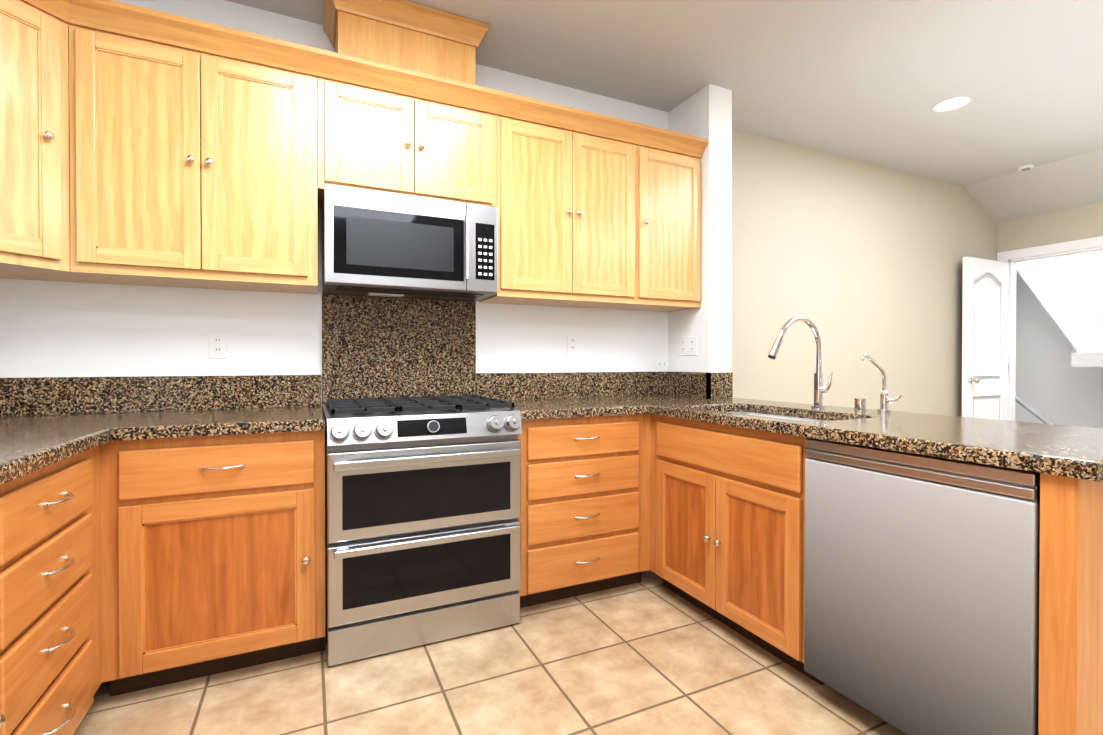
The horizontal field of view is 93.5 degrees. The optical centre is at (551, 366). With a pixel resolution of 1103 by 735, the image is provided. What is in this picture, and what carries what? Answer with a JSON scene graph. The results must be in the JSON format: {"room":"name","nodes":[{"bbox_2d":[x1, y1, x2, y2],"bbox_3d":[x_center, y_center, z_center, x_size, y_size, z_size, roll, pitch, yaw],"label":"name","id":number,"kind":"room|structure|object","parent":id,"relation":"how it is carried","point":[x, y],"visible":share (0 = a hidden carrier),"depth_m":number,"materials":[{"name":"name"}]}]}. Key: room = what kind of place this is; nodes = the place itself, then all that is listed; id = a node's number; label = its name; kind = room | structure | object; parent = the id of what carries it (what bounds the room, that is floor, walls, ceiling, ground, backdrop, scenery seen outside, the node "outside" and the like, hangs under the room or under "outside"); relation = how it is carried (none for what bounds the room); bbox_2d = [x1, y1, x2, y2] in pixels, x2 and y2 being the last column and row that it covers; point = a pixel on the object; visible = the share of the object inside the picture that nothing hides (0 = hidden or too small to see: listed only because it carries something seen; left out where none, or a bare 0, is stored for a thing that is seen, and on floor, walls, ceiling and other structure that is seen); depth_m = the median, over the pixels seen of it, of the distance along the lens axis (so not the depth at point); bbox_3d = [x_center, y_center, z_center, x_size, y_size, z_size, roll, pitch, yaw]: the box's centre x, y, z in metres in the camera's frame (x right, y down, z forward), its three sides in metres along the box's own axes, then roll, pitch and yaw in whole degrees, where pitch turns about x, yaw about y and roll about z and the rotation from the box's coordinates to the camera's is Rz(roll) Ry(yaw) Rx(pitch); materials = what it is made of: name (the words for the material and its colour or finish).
{"room":"kitchen","nodes":[
{"label":"kitchen","id":0,"kind":"room"},
{"bbox_2d":[73,570,906,734],"bbox_3d":[2.620,1.141,1.716,9.320,0.060,6.000,0,0,-25],"label":"floor","id":1,"kind":"structure","parent":0,"point":[649,654],"depth_m":1.78,"materials":[{"name":"tile"}]},
{"bbox_2d":[0,714,4,728],"bbox_3d":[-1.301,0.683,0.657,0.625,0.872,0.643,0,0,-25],"label":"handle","id":2,"kind":"object","parent":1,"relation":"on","point":[2,719],"visible":1,"depth_m":1.07,"materials":[{"name":"silver metal"}]},
{"bbox_2d":[0,406,324,484],"bbox_3d":[-1.089,0.225,0.744,1.453,0.040,3.197,0,0,-25],"label":"countertop","id":3,"kind":"structure","parent":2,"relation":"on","point":[30,444],"depth_m":1.75,"materials":[{"name":"brown stone"}]},
{"bbox_2d":[0,445,101,734],"bbox_3d":[-1.562,0.678,1.256,0.659,0.873,0.660,0,0,-25],"label":"base cabinet","id":4,"kind":"object","parent":1,"relation":"on","point":[50,613],"visible":1,"depth_m":1.31,"materials":[{"name":"brown wood"}]},
{"bbox_2d":[100,430,325,696],"bbox_3d":[-1.269,0.672,2.063,0.662,0.873,0.659,0,0,-25],"label":"base cabinet","id":5,"kind":"object","parent":1,"relation":"on","point":[212,555],"visible":1,"depth_m":1.79,"materials":[{"name":"brown wood"}]},
{"bbox_2d":[322,395,521,665],"bbox_3d":[-0.600,0.632,2.319,0.760,0.950,0.710,0,0,-25],"label":"range","id":6,"kind":"object","parent":1,"relation":"on","point":[422,521],"visible":1,"depth_m":2.03,"materials":[{"name":"silver metal"}]},
{"bbox_2d":[518,414,649,607],"bbox_3d":[0.050,0.668,2.680,0.715,0.873,0.659,0,0,-25],"label":"base cabinet","id":7,"kind":"object","parent":1,"relation":"on","point":[584,518],"visible":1,"depth_m":2.41,"materials":[{"name":"brown wood"}]},
{"bbox_2d":[650,414,824,684],"bbox_3d":[0.933,0.670,2.294,0.655,0.873,0.896,0,0,-25],"label":"base cabinet","id":8,"kind":"object","parent":1,"relation":"on","point":[727,525],"visible":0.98,"depth_m":2.06,"materials":[{"name":"brown wood"}]},
{"bbox_2d":[804,439,1039,734],"bbox_3d":[1.251,0.679,1.600,0.596,0.866,0.612,0,0,-25],"label":"dishwasher","id":9,"kind":"object","parent":1,"relation":"on","point":[921,604],"visible":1,"depth_m":1.41,"materials":[{"name":"silver metal"}]},
{"bbox_2d":[1038,473,1102,734],"bbox_3d":[1.103,0.673,1.984,0.639,0.873,1.580,0,0,-25],"label":"base cabinet","id":10,"kind":"object","parent":1,"relation":"on","point":[1071,618],"visible":0.15,"depth_m":1.16,"materials":[{"name":"brown wood"}]},
{"bbox_2d":[503,395,1102,480],"bbox_3d":[0.724,0.320,2.125,1.469,0.251,2.234,0,0,-25],"label":"countertop","id":11,"kind":"structure","parent":10,"relation":"on","point":[1068,451],"depth_m":1.70,"materials":[{"name":"brown stone"}]},
{"bbox_2d":[768,316,832,408],"bbox_3d":[1.092,-0.015,2.275,0.338,0.414,0.094,0,0,-25],"label":"faucet","id":12,"kind":"object","parent":11,"relation":"on","point":[819,389],"visible":1,"depth_m":2.33,"materials":[{"name":"silver metal"}]},
{"bbox_2d":[854,398,866,411],"bbox_3d":[1.309,0.165,2.199,0.047,0.056,0.047,0,0,-25],"label":"soap dispenser","id":13,"kind":"object","parent":11,"relation":"on","point":[859,404],"visible":1,"depth_m":2.18,"materials":[{"name":"silver metal"}]},
{"bbox_2d":[860,353,901,412],"bbox_3d":[1.345,0.071,2.124,0.174,0.246,0.093,0,0,-25],"label":"filter faucet","id":14,"kind":"object","parent":11,"relation":"on","point":[885,400],"visible":1,"depth_m":2.16,"materials":[{"name":"silver metal"}]},
{"bbox_2d":[0,0,996,416],"bbox_3d":[0.900,-0.275,3.494,7.720,2.745,0.100,0,0,-25],"label":"wall","id":15,"kind":"structure","parent":0,"point":[853,260],"depth_m":3.67,"materials":[{"name":"beige paint"}]},
{"bbox_2d":[0,0,98,282],"bbox_3d":[-2.014,-0.781,1.731,0.621,0.885,0.608,0,0,-25],"label":"upper cabinet","id":16,"kind":"object","parent":15,"relation":"attached to","point":[34,159],"visible":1,"depth_m":1.77,"materials":[{"name":"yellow wood"}]},
{"bbox_2d":[69,25,317,293],"bbox_3d":[-1.417,-0.784,2.150,0.811,0.885,0.355,0,0,-25],"label":"upper cabinet","id":17,"kind":"object","parent":15,"relation":"attached to","point":[191,169],"visible":1,"depth_m":2.00,"materials":[{"name":"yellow wood"}]},
{"bbox_2d":[209,332,226,357],"bbox_3d":[-1.490,-0.093,2.316,0.070,0.115,0.007,0,0,-25],"label":"electrical outlet","id":18,"kind":"object","parent":15,"relation":"attached to","point":[217,344],"visible":1,"depth_m":2.31,"materials":[{"name":"white plastic"}]},
{"bbox_2d":[0,294,667,416],"bbox_3d":[-0.830,-0.070,2.616,3.512,0.550,0.021,0,0,-25],"label":"backsplash","id":19,"kind":"structure","parent":15,"relation":"attached to","point":[377,347],"depth_m":2.56,"materials":[{"name":"brown stone"}]},
{"bbox_2d":[21,0,707,157],"bbox_3d":[-0.058,-1.265,1.325,3.202,0.088,2.996,0,0,-25],"label":"crown molding","id":20,"kind":"structure","parent":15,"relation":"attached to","point":[134,21],"depth_m":2.21,"materials":[{"name":"brown wood"}]},
{"bbox_2d":[323,0,488,84],"bbox_3d":[-0.698,-1.443,2.487,0.718,0.385,0.345,0,0,-25],"label":"cover","id":21,"kind":"object","parent":15,"relation":"attached to","point":[405,34],"visible":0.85,"depth_m":2.37,"materials":[{"name":"brown wood"}]},
{"bbox_2d":[317,77,496,207],"bbox_3d":[-0.686,-0.995,2.491,0.800,0.469,0.355,0,0,-25],"label":"upper cabinet","id":22,"kind":"object","parent":15,"relation":"attached to","point":[373,139],"visible":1,"depth_m":2.34,"materials":[{"name":"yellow wood"}]},
{"bbox_2d":[322,184,497,301],"bbox_3d":[-0.670,-0.550,2.460,0.756,0.416,0.431,0,0,-25],"label":"over-the-range microwave","id":23,"kind":"object","parent":22,"relation":"attached to","point":[375,243],"visible":1,"depth_m":2.30,"materials":[{"name":"silver metal"}]},
{"bbox_2d":[479,115,635,308],"bbox_3d":[0.047,-0.790,2.836,0.815,0.885,0.355,0,0,-25],"label":"upper cabinet","id":24,"kind":"object","parent":15,"relation":"attached to","point":[566,202],"visible":1,"depth_m":2.69,"materials":[{"name":"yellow wood"}]},
{"bbox_2d":[567,335,577,353],"bbox_3d":[0.124,-0.129,3.071,0.070,0.115,0.007,0,0,-25],"label":"electrical outlet","id":25,"kind":"object","parent":15,"relation":"attached to","point":[572,344],"visible":1,"depth_m":3.07,"materials":[{"name":"white plastic"}]},
{"bbox_2d":[610,145,700,311],"bbox_3d":[0.625,-0.792,3.106,0.457,0.885,0.355,0,0,-25],"label":"upper cabinet","id":26,"kind":"object","parent":15,"relation":"attached to","point":[668,231],"visible":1,"depth_m":2.98,"materials":[{"name":"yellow wood"}]},
{"bbox_2d":[655,359,667,368],"bbox_3d":[0.710,-0.013,3.346,0.100,0.066,0.007,0,0,-25],"label":"electrical outlet","id":27,"kind":"object","parent":15,"relation":"attached to","point":[661,363],"visible":1,"depth_m":3.35,"materials":[{"name":"white plastic"}]},
{"bbox_2d":[225,0,1102,185],"bbox_3d":[1.711,-1.658,0.937,7.030,0.060,5.400,0,0,-25],"label":"ceiling","id":28,"kind":"structure","parent":0,"point":[872,81],"depth_m":2.82,"materials":[{"name":"grey paint"}]},
{"bbox_2d":[933,96,970,111],"bbox_3d":[2.509,-1.642,3.254,0.190,0.006,0.190,0,0,-25],"label":"recessed light","id":29,"kind":"object","parent":28,"relation":"in","point":[953,103],"visible":1,"depth_m":3.25,"materials":[{"name":"white paint"}]},
{"bbox_2d":[1018,164,1033,170],"bbox_3d":[3.931,-1.640,4.296,0.100,0.026,0.100,0,0,-25],"label":"smoke detector","id":30,"kind":"object","parent":28,"relation":"attached to","point":[1026,167],"visible":1,"depth_m":4.27,"materials":[{"name":"white paint"}]},
{"bbox_2d":[668,84,731,372],"bbox_3d":[0.917,-0.273,3.237,0.173,2.745,0.380,0,0,-25],"label":"wall","id":31,"kind":"structure","parent":0,"point":[705,112],"depth_m":3.07,"materials":[{"name":"white paint"}]},
{"bbox_2d":[680,336,696,354],"bbox_3d":[0.840,-0.125,3.186,0.007,0.115,0.152,0,0,-25],"label":"outlet","id":32,"kind":"object","parent":31,"relation":"attached to","point":[688,345],"visible":1,"depth_m":3.18,"materials":[{"name":"white plastic"}]},
{"bbox_2d":[668,372,719,397],"bbox_3d":[0.855,0.111,3.172,0.047,0.149,0.352,0,0,-25],"label":"backsplash","id":33,"kind":"structure","parent":31,"relation":"attached to","point":[690,384],"depth_m":3.11,"materials":[{"name":"brown stone"}]},
{"bbox_2d":[963,149,1102,222],"bbox_3d":[5.228,-1.512,2.530,0.690,0.375,5.300,0,0,-25],"label":"ceiling","id":34,"kind":"structure","parent":0,"point":[1072,182],"depth_m":4.48,"materials":[{"name":"grey paint"}]},
{"bbox_2d":[997,202,1102,255],"bbox_3d":[5.474,-0.269,2.710,0.100,2.745,5.200,0,0,-25],"label":"wall","id":35,"kind":"structure","parent":0,"point":[1074,223],"depth_m":4.67,"materials":[{"name":"beige paint"}]},
{"bbox_2d":[962,256,1008,420],"bbox_3d":[4.030,0.049,4.758,0.710,2.055,0.110,0,0,-25],"label":"door leaf","id":36,"kind":"structure","parent":35,"relation":"in","point":[985,294],"depth_m":4.76,"materials":[{"name":"white paint"}]},
{"bbox_2d":[997,236,1102,420],"bbox_3d":[4.563,-0.003,4.640,0.117,2.185,0.919,0,0,-25],"label":"door frame","id":37,"kind":"structure","parent":35,"relation":"attached to","point":[1012,257],"depth_m":4.94,"materials":[{"name":"white paint"}]},
{"bbox_2d":[1015,250,1102,428],"bbox_3d":[5.480,-0.641,4.697,1.600,3.460,3.000,0,0,-25],"label":"wall","id":38,"kind":"structure","parent":0,"point":[1059,340],"depth_m":5.65,"materials":[{"name":"white paint"}]},
{"bbox_2d":[1015,395,1051,423],"bbox_3d":[4.453,0.236,5.107,0.079,0.828,0.925,0,0,-25],"label":"handrail","id":39,"kind":"object","parent":38,"relation":"attached to","point":[1041,418],"depth_m":4.91,"materials":[{"name":"grey"}]}
]}

